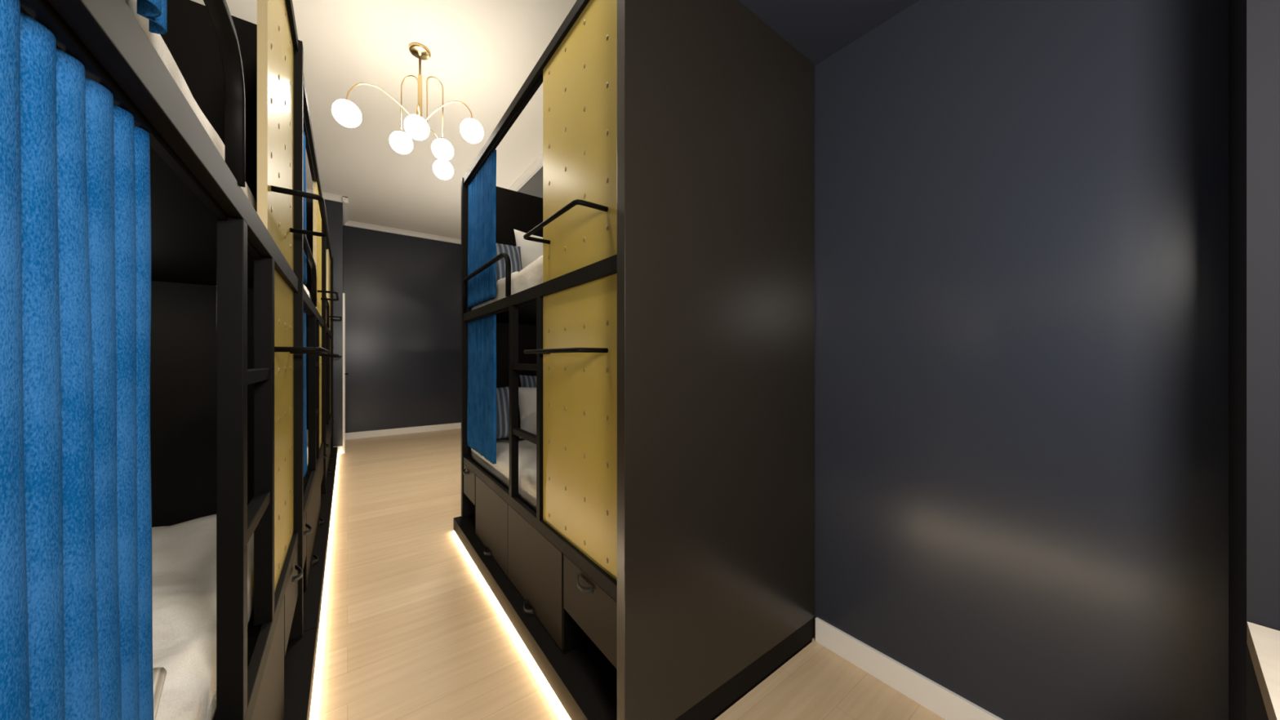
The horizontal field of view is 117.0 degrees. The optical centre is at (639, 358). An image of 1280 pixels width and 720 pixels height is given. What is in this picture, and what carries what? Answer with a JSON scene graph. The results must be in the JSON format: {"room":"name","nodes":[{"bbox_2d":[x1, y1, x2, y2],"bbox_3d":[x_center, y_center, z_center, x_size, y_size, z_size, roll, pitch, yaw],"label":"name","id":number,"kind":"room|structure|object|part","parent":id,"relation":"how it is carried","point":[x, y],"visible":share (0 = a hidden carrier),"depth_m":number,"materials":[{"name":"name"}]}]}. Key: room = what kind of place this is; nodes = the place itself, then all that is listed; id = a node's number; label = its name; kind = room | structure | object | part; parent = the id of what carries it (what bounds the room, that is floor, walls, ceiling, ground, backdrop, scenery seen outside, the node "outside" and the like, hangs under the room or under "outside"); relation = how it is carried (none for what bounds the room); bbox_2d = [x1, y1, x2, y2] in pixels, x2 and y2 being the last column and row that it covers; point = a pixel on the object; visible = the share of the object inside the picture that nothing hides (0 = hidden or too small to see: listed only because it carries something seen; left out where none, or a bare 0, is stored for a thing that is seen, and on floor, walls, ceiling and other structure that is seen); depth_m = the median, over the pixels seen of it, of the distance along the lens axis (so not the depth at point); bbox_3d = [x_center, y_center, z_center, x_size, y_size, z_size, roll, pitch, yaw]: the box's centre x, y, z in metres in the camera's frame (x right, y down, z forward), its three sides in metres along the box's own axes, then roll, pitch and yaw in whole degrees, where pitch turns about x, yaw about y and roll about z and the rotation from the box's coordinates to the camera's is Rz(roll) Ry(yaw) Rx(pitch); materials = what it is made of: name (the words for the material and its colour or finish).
{"room":"dormitory","nodes":[
{"label":"dormitory","id":0,"kind":"room"},
{"bbox_2d":[306,197,343,454],"bbox_3d":[-4.500,-0.420,5.053,1.075,3.240,1.059,0,0,-37],"label":"wall","id":1,"kind":"structure","parent":0,"point":[334,209],"depth_m":4.93,"materials":[{"name":"grey paint"}]},
{"bbox_2d":[306,188,347,203],"bbox_3d":[-4.153,-2.007,4.633,1.131,0.066,0.056,0,0,-37],"label":"trim","id":2,"kind":"structure","parent":1,"relation":"attached to","point":[326,196],"depth_m":4.87,"materials":[{"name":"white paint"}]},
{"bbox_2d":[342,195,347,225],"bbox_3d":[-4.034,-2.007,5.374,0.056,0.066,1.101,0,0,-37],"label":"trim","id":3,"kind":"structure","parent":1,"relation":"attached to","point":[344,205],"depth_m":5.32,"materials":[{"name":"white paint"}]},
{"bbox_2d":[342,293,348,453],"bbox_3d":[-4.023,0.185,5.361,0.058,2.030,0.955,0,0,-37],"label":"door","id":4,"kind":"structure","parent":1,"relation":"in","point":[344,295],"depth_m":4.97,"materials":[{"name":"white paint"}]},
{"bbox_2d":[191,0,576,239],"bbox_3d":[-2.289,-2.070,3.471,2.930,0.060,6.438,0,0,-37],"label":"ceiling","id":5,"kind":"structure","parent":0,"point":[482,52],"depth_m":2.94,"materials":[{"name":"beige paint"}]},
{"bbox_2d":[331,42,483,179],"bbox_3d":[-1.476,-1.677,2.501,0.764,0.725,0.702,0,0,-37],"label":"chandelier","id":6,"kind":"object","parent":5,"relation":"hanging from","point":[345,112],"visible":1,"depth_m":2.54,"materials":[{"name":"white glass"}]},
{"bbox_3d":[-1.653,-1.383,2.213,0.136,0.136,0.136,0,0,-37],"label":"globe","id":7,"kind":"part","parent":6,"relation":"part of","materials":[{"name":"white glass"}]},
{"bbox_3d":[-1.556,-1.547,2.400,0.008,0.177,0.428,0,0,28],"label":"arm","id":8,"kind":"part","parent":6,"relation":"part of","materials":[{"name":"gold metal"}]},
{"bbox_3d":[-1.599,-1.448,2.628,0.136,0.136,0.136,0,0,-37],"label":"globe","id":9,"kind":"part","parent":6,"relation":"part of","materials":[{"name":"white glass"}]},
{"bbox_3d":[-1.533,-1.707,2.612,0.145,0.365,0.008,0,0,14],"label":"arm","id":10,"kind":"part","parent":6,"relation":"part of","materials":[{"name":"gold metal"}]},
{"bbox_3d":[-1.373,-1.422,2.413,0.136,0.136,0.136,0,0,-37],"label":"globe","id":11,"kind":"part","parent":6,"relation":"part of","materials":[{"name":"white glass"}]},
{"bbox_3d":[-1.412,-1.551,2.499,0.008,0.107,0.199,0,0,-24],"label":"arm","id":12,"kind":"part","parent":6,"relation":"part of","materials":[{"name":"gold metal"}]},
{"bbox_3d":[-1.454,-1.772,2.593,0.015,0.475,0.015,0,0,-37],"label":"stem","id":13,"kind":"part","parent":6,"relation":"part of","materials":[{"name":"gold metal"}]},
{"bbox_3d":[-1.402,-1.710,2.645,0.142,0.398,0.008,0,0,-45],"label":"arm","id":14,"kind":"part","parent":6,"relation":"part of","materials":[{"name":"gold metal"}]},
{"bbox_3d":[-1.354,-1.435,2.693,0.136,0.136,0.136,0,0,-37],"label":"globe","id":15,"kind":"part","parent":6,"relation":"part of","materials":[{"name":"white glass"}]},
{"bbox_3d":[-1.444,-1.388,2.878,0.136,0.136,0.136,0,0,-37],"label":"globe","id":16,"kind":"part","parent":6,"relation":"part of","materials":[{"name":"white glass"}]},
{"bbox_3d":[-1.251,-1.577,2.526,0.421,0.145,0.008,0,0,18],"label":"arm","id":17,"kind":"part","parent":6,"relation":"part of","materials":[{"name":"gold metal"}]},
{"bbox_3d":[-1.055,-1.430,2.462,0.136,0.136,0.136,0,0,-37],"label":"globe","id":18,"kind":"part","parent":6,"relation":"part of","materials":[{"name":"white glass"}]},
{"bbox_2d":[343,225,461,432],"bbox_3d":[-4.183,-0.420,6.012,2.930,3.240,0.100,0,0,-37],"label":"wall","id":19,"kind":"structure","parent":0,"point":[402,293],"depth_m":6.23,"materials":[{"name":"grey paint"}]},
{"bbox_2d":[344,220,461,244],"bbox_3d":[-3.706,-2.007,6.271,1.655,0.066,0.056,0,0,-37],"label":"trim","id":20,"kind":"structure","parent":19,"relation":"attached to","point":[348,223],"depth_m":6.21,"materials":[{"name":"white paint"}]},
{"bbox_2d":[345,422,461,439],"bbox_3d":[-3.713,1.151,6.292,1.641,0.098,0.014,0,0,-37],"label":"baseboard","id":21,"kind":"structure","parent":19,"relation":"attached to","point":[363,434],"depth_m":6.22,"materials":[{"name":"white paint"}]},
{"bbox_2d":[309,428,944,719],"bbox_3d":[-1.203,1.230,2.015,2.930,0.060,10.070,0,0,-37],"label":"floor","id":22,"kind":"structure","parent":0,"point":[410,628],"depth_m":1.69,"materials":[{"name":"brown wood"}]},
{"bbox_2d":[19,0,329,719],"bbox_3d":[-1.096,-0.028,0.495,1.055,2.455,2.055,0,0,-37],"label":"bunk bed","id":23,"kind":"object","parent":22,"relation":"on","point":[227,348],"visible":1,"depth_m":1.02,"materials":[{"name":"black"}]},
{"bbox_2d":[0,0,153,719],"bbox_3d":[-0.380,0.176,0.200,0.026,0.853,0.615,0,0,-37],"label":"curtain","id":24,"kind":"object","parent":23,"relation":"hanging from","point":[76,576],"visible":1,"depth_m":0.32,"materials":[{"name":"blue fabric"}]},
{"bbox_2d":[137,0,167,34],"bbox_3d":[-0.402,-0.801,0.221,0.029,0.796,0.675,0,0,-37],"label":"curtain","id":25,"kind":"object","parent":23,"relation":"hanging from","point":[156,11],"visible":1,"depth_m":0.47,"materials":[{"name":"blue fabric"}]},
{"bbox_3d":[-0.761,-0.286,0.745,0.020,0.052,1.975,0,0,-37],"label":"bunk rail","id":26,"kind":"part","parent":23,"relation":"part of","materials":[{"name":"black"}]},
{"bbox_2d":[124,0,257,212],"bbox_3d":[-1.145,-0.393,0.459,0.880,0.205,1.955,0,0,-37],"label":"mattress","id":27,"kind":"object","parent":23,"relation":"on","point":[157,41],"visible":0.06,"depth_m":0.60,"materials":[{"name":"white fabric"}]},
{"bbox_2d":[151,514,253,719],"bbox_3d":[-1.145,0.619,0.459,0.880,0.162,1.955,0,0,-37],"label":"mattress","id":28,"kind":"object","parent":23,"relation":"on","point":[184,554],"visible":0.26,"depth_m":0.87,"materials":[{"name":"white fabric"}]},
{"bbox_2d":[152,667,166,719],"bbox_3d":[-0.789,0.514,0.422,0.340,0.043,0.328,0,0,45],"label":"knitted throw","id":29,"kind":"object","parent":28,"relation":"on","point":[159,674],"visible":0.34,"depth_m":0.62,"materials":[{"name":"beige fabric"}]},
{"bbox_3d":[-0.449,-0.431,0.333,0.025,0.238,0.936,0,0,-37],"label":"guard rail","id":30,"kind":"part","parent":23,"relation":"part of","materials":[{"name":"black paint"}]},
{"bbox_3d":[-1.734,-0.076,1.277,0.967,2.358,0.040,0,0,-37],"label":"panel","id":31,"kind":"part","parent":23,"relation":"part of","materials":[{"name":"black wood"}]},
{"bbox_3d":[-0.762,0.208,0.733,0.035,0.937,0.037,0,0,-37],"label":"ladder post","id":32,"kind":"part","parent":23,"relation":"part of","materials":[{"name":"black paint"}]},
{"bbox_3d":[-0.972,0.208,1.015,0.035,0.937,0.035,0,0,-37],"label":"ladder post","id":33,"kind":"part","parent":23,"relation":"part of","materials":[{"name":"black paint"}]},
{"bbox_3d":[-0.916,0.913,0.953,0.018,0.371,0.616,0,0,-37],"label":"cupboard door","id":34,"kind":"part","parent":23,"relation":"part of","materials":[{"name":"black wood"}]},
{"bbox_3d":[-0.761,0.702,0.745,0.020,0.049,1.975,0,0,-37],"label":"bunk rail","id":35,"kind":"part","parent":23,"relation":"part of","materials":[{"name":"black"}]},
{"bbox_3d":[-1.230,0.828,1.374,0.018,0.200,0.402,0,0,-37],"label":"drawer","id":36,"kind":"part","parent":23,"relation":"part of","materials":[{"name":"brown wood"}]},
{"bbox_3d":[-0.767,-1.234,0.741,0.035,0.043,1.975,0,0,-37],"label":"rail","id":37,"kind":"part","parent":23,"relation":"part of","materials":[{"name":"black"}]},
{"bbox_3d":[-1.198,0.753,1.373,0.025,0.028,0.105,0,0,-37],"label":"handle","id":38,"kind":"part","parent":23,"relation":"part of","materials":[{"name":"black metal"}]},
{"bbox_2d":[303,76,338,647],"bbox_3d":[-2.328,-0.028,2.147,1.055,2.455,2.055,0,0,-37],"label":"bunk bed","id":39,"kind":"object","parent":22,"relation":"on","point":[317,503],"visible":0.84,"depth_m":2.38,"materials":[{"name":"black wood"}]},
{"bbox_3d":[-1.494,0.828,1.727,0.018,0.200,0.301,0,0,-37],"label":"drawer","id":40,"kind":"part","parent":39,"relation":"part of","materials":[{"name":"brown wood"}]},
{"bbox_2d":[303,310,306,476],"bbox_3d":[-1.612,0.176,1.851,0.026,0.853,0.615,0,0,-37],"label":"curtain","id":41,"kind":"object","parent":39,"relation":"hanging from","point":[304,312],"visible":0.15,"depth_m":2.02,"materials":[{"name":"blue fabric"}]},
{"bbox_2d":[303,131,306,284],"bbox_3d":[-1.633,-0.801,1.873,0.029,0.796,0.675,0,0,-37],"label":"curtain","id":42,"kind":"object","parent":39,"relation":"hanging from","point":[304,158],"visible":0.09,"depth_m":2.07,"materials":[{"name":"blue fabric"}]},
{"bbox_2d":[303,284,311,299],"bbox_3d":[-2.377,-0.393,2.110,0.880,0.205,1.955,0,0,-37],"label":"mattress","id":43,"kind":"object","parent":39,"relation":"on","point":[304,286],"visible":0.03,"depth_m":2.52,"materials":[{"name":"white fabric"}]},
{"bbox_2d":[306,429,308,466],"bbox_3d":[-2.377,0.619,2.110,0.880,0.162,1.955,0,0,-37],"label":"mattress","id":44,"kind":"object","parent":39,"relation":"on","point":[307,429],"visible":0.02,"depth_m":2.60,"materials":[{"name":"white fabric"}]},
{"bbox_3d":[-1.461,0.753,1.727,0.025,0.028,0.105,0,0,-37],"label":"handle","id":45,"kind":"part","parent":39,"relation":"part of","materials":[{"name":"black metal"}]},
{"bbox_3d":[-1.680,-0.431,1.984,0.025,0.238,0.936,0,0,-37],"label":"guard rail","id":46,"kind":"part","parent":39,"relation":"part of","materials":[{"name":"black metal"}]},
{"bbox_3d":[-1.778,0.913,2.108,0.018,0.371,0.617,0,0,-37],"label":"cupboard door","id":47,"kind":"part","parent":39,"relation":"part of","materials":[{"name":"brown wood"}]},
{"bbox_3d":[-1.994,0.208,2.385,0.035,0.937,0.037,0,0,-37],"label":"ladder post","id":48,"kind":"part","parent":39,"relation":"part of","materials":[{"name":"black paint"}]},
{"bbox_3d":[-1.999,-1.234,2.392,0.035,0.043,1.975,0,0,-37],"label":"rail","id":49,"kind":"part","parent":39,"relation":"part of","materials":[{"name":"black"}]},
{"bbox_3d":[-1.993,0.702,2.397,0.020,0.049,1.975,0,0,-37],"label":"bunk rail","id":50,"kind":"part","parent":39,"relation":"part of","materials":[{"name":"black"}]},
{"bbox_3d":[-1.993,-0.286,2.397,0.020,0.052,1.975,0,0,-37],"label":"bunk rail","id":51,"kind":"part","parent":39,"relation":"part of","materials":[{"name":"black"}]},
{"bbox_3d":[-2.965,-0.076,2.928,0.967,2.358,0.040,0,0,-37],"label":"panel","id":52,"kind":"part","parent":39,"relation":"part of","materials":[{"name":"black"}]},
{"bbox_3d":[-1.757,1.087,2.123,0.025,0.028,0.096,0,0,-37],"label":"handle","id":53,"kind":"part","parent":39,"relation":"part of","materials":[{"name":"black metal"}]},
{"bbox_3d":[-2.203,0.208,2.666,0.035,0.937,0.035,0,0,-37],"label":"ladder post","id":54,"kind":"part","parent":39,"relation":"part of","materials":[{"name":"black paint"}]},
{"bbox_3d":[-2.148,0.913,2.605,0.018,0.371,0.616,0,0,-37],"label":"cupboard door","id":55,"kind":"part","parent":39,"relation":"part of","materials":[{"name":"brown wood"}]},
{"bbox_3d":[-2.127,1.087,2.620,0.025,0.028,0.096,0,0,-37],"label":"handle","id":56,"kind":"part","parent":39,"relation":"part of","materials":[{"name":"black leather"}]},
{"bbox_3d":[-2.462,0.828,3.026,0.018,0.200,0.402,0,0,-37],"label":"drawer","id":57,"kind":"part","parent":39,"relation":"part of","materials":[{"name":"brown wood"}]},
{"bbox_2d":[325,235,342,500],"bbox_3d":[-3.559,-0.028,3.798,1.055,2.455,2.055,0,0,-37],"label":"bunk bed","id":58,"kind":"object","parent":22,"relation":"on","point":[331,452],"visible":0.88,"depth_m":4.31,"materials":[{"name":"black"}]},
{"bbox_3d":[-3.009,0.913,3.759,0.018,0.371,0.617,0,0,-37],"label":"cupboard door","id":59,"kind":"part","parent":58,"relation":"part of","materials":[{"name":"brown wood"}]},
{"bbox_3d":[-3.225,0.208,4.036,0.035,0.937,0.037,0,0,-37],"label":"ladder post","id":60,"kind":"part","parent":58,"relation":"part of","materials":[{"name":"black paint"}]},
{"bbox_3d":[-2.912,-0.431,3.635,0.025,0.238,0.936,0,0,-37],"label":"guard rail","id":61,"kind":"part","parent":58,"relation":"part of","materials":[{"name":"black metal"}]},
{"bbox_3d":[-3.230,-1.234,4.043,0.035,0.043,1.975,0,0,-37],"label":"rail","id":62,"kind":"part","parent":58,"relation":"part of","materials":[{"name":"black metal"}]},
{"bbox_3d":[-3.224,0.702,4.048,0.020,0.049,1.975,0,0,-37],"label":"bunk rail","id":63,"kind":"part","parent":58,"relation":"part of","materials":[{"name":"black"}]},
{"bbox_3d":[-3.224,-0.286,4.048,0.020,0.052,1.975,0,0,-37],"label":"bunk rail","id":64,"kind":"part","parent":58,"relation":"part of","materials":[{"name":"black metal"}]},
{"bbox_3d":[-3.435,0.208,4.318,0.035,0.937,0.035,0,0,-37],"label":"ladder post","id":65,"kind":"part","parent":58,"relation":"part of","materials":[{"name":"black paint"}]},
{"bbox_3d":[-4.196,-0.076,4.580,0.967,2.358,0.040,0,0,-37],"label":"panel","id":66,"kind":"part","parent":58,"relation":"part of","materials":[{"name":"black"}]},
{"bbox_3d":[-3.379,0.913,4.256,0.018,0.371,0.616,0,0,-37],"label":"cupboard door","id":67,"kind":"part","parent":58,"relation":"part of","materials":[{"name":"brown wood"}]},
{"bbox_2d":[453,0,814,719],"bbox_3d":[-0.291,-0.028,2.182,1.055,2.455,2.055,0,0,-37],"label":"bunk bed","id":68,"kind":"object","parent":22,"relation":"on","point":[663,566],"visible":1,"depth_m":1.36,"materials":[{"name":"black laminate"}]},
{"bbox_3d":[-1.158,0.753,2.602,0.025,0.028,0.105,0,0,-37],"label":"handle","id":69,"kind":"part","parent":68,"relation":"part of","materials":[{"name":"black metal"}]},
{"bbox_3d":[-1.125,0.828,2.601,0.018,0.200,0.301,0,0,-37],"label":"drawer","id":70,"kind":"part","parent":68,"relation":"part of","materials":[{"name":"brown wood"}]},
{"bbox_2d":[466,314,496,463],"bbox_3d":[-1.007,0.176,2.477,0.026,0.853,0.615,0,0,-37],"label":"curtain","id":71,"kind":"object","parent":68,"relation":"hanging from","point":[482,332],"visible":1,"depth_m":2.43,"materials":[{"name":"blue fabric"}]},
{"bbox_2d":[467,149,496,307],"bbox_3d":[-1.008,-0.774,2.486,0.026,0.849,0.600,0,0,-37],"label":"curtain","id":72,"kind":"object","parent":68,"relation":"hanging from","point":[482,287],"visible":0.96,"depth_m":2.42,"materials":[{"name":"blue fabric"}]},
{"bbox_3d":[-0.939,-0.431,2.344,0.025,0.238,0.936,0,0,-37],"label":"guard rail","id":73,"kind":"part","parent":68,"relation":"part of","materials":[{"name":"black metal"}]},
{"bbox_3d":[-0.862,1.087,2.205,0.025,0.028,0.096,0,0,-37],"label":"handle","id":74,"kind":"part","parent":68,"relation":"part of","materials":[{"name":"black metal"}]},
{"bbox_3d":[-0.841,0.913,2.221,0.018,0.371,0.617,0,0,-37],"label":"cupboard door","id":75,"kind":"part","parent":68,"relation":"part of","materials":[{"name":"brown wood"}]},
{"bbox_3d":[-0.856,-0.076,3.017,0.961,2.358,0.040,0,0,-37],"label":"panel","id":76,"kind":"part","parent":68,"relation":"part of","materials":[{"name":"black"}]},
{"bbox_2d":[471,436,536,510],"bbox_3d":[-0.242,0.619,2.218,0.880,0.162,1.955,0,0,-37],"label":"mattress","id":77,"kind":"object","parent":68,"relation":"on","point":[500,470],"visible":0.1,"depth_m":2.21,"materials":[{"name":"white fabric"}]},
{"bbox_2d":[496,386,509,439],"bbox_3d":[-0.926,0.358,2.602,0.200,0.350,0.135,0,0,-37],"label":"striped pillow","id":78,"kind":"object","parent":77,"relation":"on","point":[502,393],"visible":0.39,"depth_m":2.57,"materials":[{"name":"fabric"}]},
{"bbox_2d":[518,386,536,438],"bbox_3d":[-0.618,0.361,2.791,0.526,0.335,0.172,0,0,-33],"label":"pillow","id":79,"kind":"object","parent":77,"relation":"on","point":[526,396],"visible":0.26,"depth_m":2.65,"materials":[{"name":"white fabric"}]},
{"bbox_2d":[519,374,536,387],"bbox_3d":[-0.667,0.325,2.974,0.482,0.414,0.135,0,0,-39],"label":"striped pillow","id":80,"kind":"object","parent":77,"relation":"on","point":[526,381],"visible":0.06,"depth_m":2.87,"materials":[{"name":"fabric"}]},
{"bbox_2d":[471,255,542,310],"bbox_3d":[-0.242,-0.393,2.218,0.880,0.205,1.955,0,0,-37],"label":"mattress","id":81,"kind":"object","parent":68,"relation":"on","point":[531,275],"visible":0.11,"depth_m":1.94,"materials":[{"name":"white fabric"}]},
{"bbox_2d":[495,243,522,280],"bbox_3d":[-0.896,-0.630,2.612,0.240,0.302,0.145,0,0,-37],"label":"striped pillow","id":82,"kind":"object","parent":81,"relation":"on","point":[514,252],"visible":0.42,"depth_m":2.59,"materials":[{"name":"fabric"}]},
{"bbox_2d":[513,228,542,269],"bbox_3d":[-0.664,-0.703,2.921,0.552,0.454,0.181,0,0,-33],"label":"pillow","id":83,"kind":"object","parent":81,"relation":"on","point":[531,251],"visible":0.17,"depth_m":2.79,"materials":[{"name":"white fabric"}]},
{"bbox_3d":[-0.625,0.208,1.944,0.035,0.937,0.037,0,0,-37],"label":"ladder post","id":84,"kind":"part","parent":68,"relation":"part of","materials":[{"name":"black paint"}]},
{"bbox_3d":[-0.620,-1.234,1.936,0.035,0.043,1.975,0,0,-37],"label":"rail","id":85,"kind":"part","parent":68,"relation":"part of","materials":[{"name":"black metal"}]},
{"bbox_3d":[-0.492,1.087,1.708,0.025,0.028,0.096,0,0,-37],"label":"handle","id":86,"kind":"part","parent":68,"relation":"part of","materials":[{"name":"black metal"}]},
{"bbox_3d":[-0.471,0.913,1.724,0.018,0.371,0.616,0,0,-37],"label":"cupboard door","id":87,"kind":"part","parent":68,"relation":"part of","materials":[{"name":"brown wood"}]},
{"bbox_3d":[-0.416,0.208,1.662,0.035,0.937,0.035,0,0,-37],"label":"ladder post","id":88,"kind":"part","parent":68,"relation":"part of","materials":[{"name":"black paint"}]},
{"bbox_3d":[-0.626,0.702,1.932,0.020,0.049,1.975,0,0,-37],"label":"bunk rail","id":89,"kind":"part","parent":68,"relation":"part of","materials":[{"name":"black wood"}]},
{"bbox_3d":[-0.626,-0.286,1.932,0.020,0.052,1.975,0,0,-37],"label":"bunk rail","id":90,"kind":"part","parent":68,"relation":"part of","materials":[{"name":"black"}]},
{"bbox_3d":[-0.190,0.753,1.304,0.025,0.028,0.105,0,0,-37],"label":"handle","id":91,"kind":"part","parent":68,"relation":"part of","materials":[{"name":"black metal"}]},
{"bbox_3d":[-0.157,0.828,1.303,0.018,0.200,0.402,0,0,-37],"label":"drawer","id":92,"kind":"part","parent":68,"relation":"part of","materials":[{"name":"black wood"}]},
{"bbox_3d":[0.340,-0.076,1.395,0.983,2.358,0.040,0,0,-37],"label":"panel","id":93,"kind":"part","parent":68,"relation":"part of","materials":[{"name":"black laminate"}]},
{"bbox_3d":[-0.277,1.194,2.192,0.980,0.012,2.053,0,0,-37],"label":"foot rail","id":94,"kind":"part","parent":68,"relation":"part of","materials":[{"name":"black wood"}]},
{"bbox_2d":[1246,621,1279,719],"bbox_3d":[1.203,0.831,0.021,0.580,0.738,1.235,0,0,-37],"label":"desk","id":95,"kind":"object","parent":22,"relation":"on","point":[1263,642],"visible":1,"depth_m":0.60,"materials":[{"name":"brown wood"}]},
{"bbox_2d":[737,0,919,65],"bbox_3d":[0.691,-1.678,-0.525,2.730,0.844,3.532,0,0,-37],"label":"ceiling","id":96,"kind":"structure","parent":0,"point":[818,29],"depth_m":1.45,"materials":[{"name":"grey paint"}]},
{"bbox_2d":[517,0,1228,719],"bbox_3d":[-0.069,-0.420,2.861,0.100,3.240,10.070,0,0,-37],"label":"wall","id":97,"kind":"structure","parent":0,"point":[1021,206],"depth_m":1.14,"materials":[{"name":"grey paint"}]},
{"bbox_2d":[460,152,542,239],"bbox_3d":[-1.187,-2.007,4.231,0.056,0.066,6.338,0,0,-37],"label":"trim","id":98,"kind":"structure","parent":97,"relation":"attached to","point":[537,164],"depth_m":4.26,"materials":[{"name":"white paint"}]},
{"bbox_2d":[815,617,1003,719],"bbox_3d":[1.040,1.151,1.278,0.014,0.098,0.975,0,0,-37],"label":"baseboard","id":99,"kind":"structure","parent":97,"relation":"attached to","point":[937,699],"depth_m":1.41,"materials":[{"name":"white paint"}]},
{"bbox_2d":[1228,0,1279,719],"bbox_3d":[1.955,-0.028,-0.217,0.335,2.456,2.515,0,0,-37],"label":"wall","id":100,"kind":"structure","parent":0,"point":[1254,25],"depth_m":0.69,"materials":[{"name":"black paint"}]}
]}

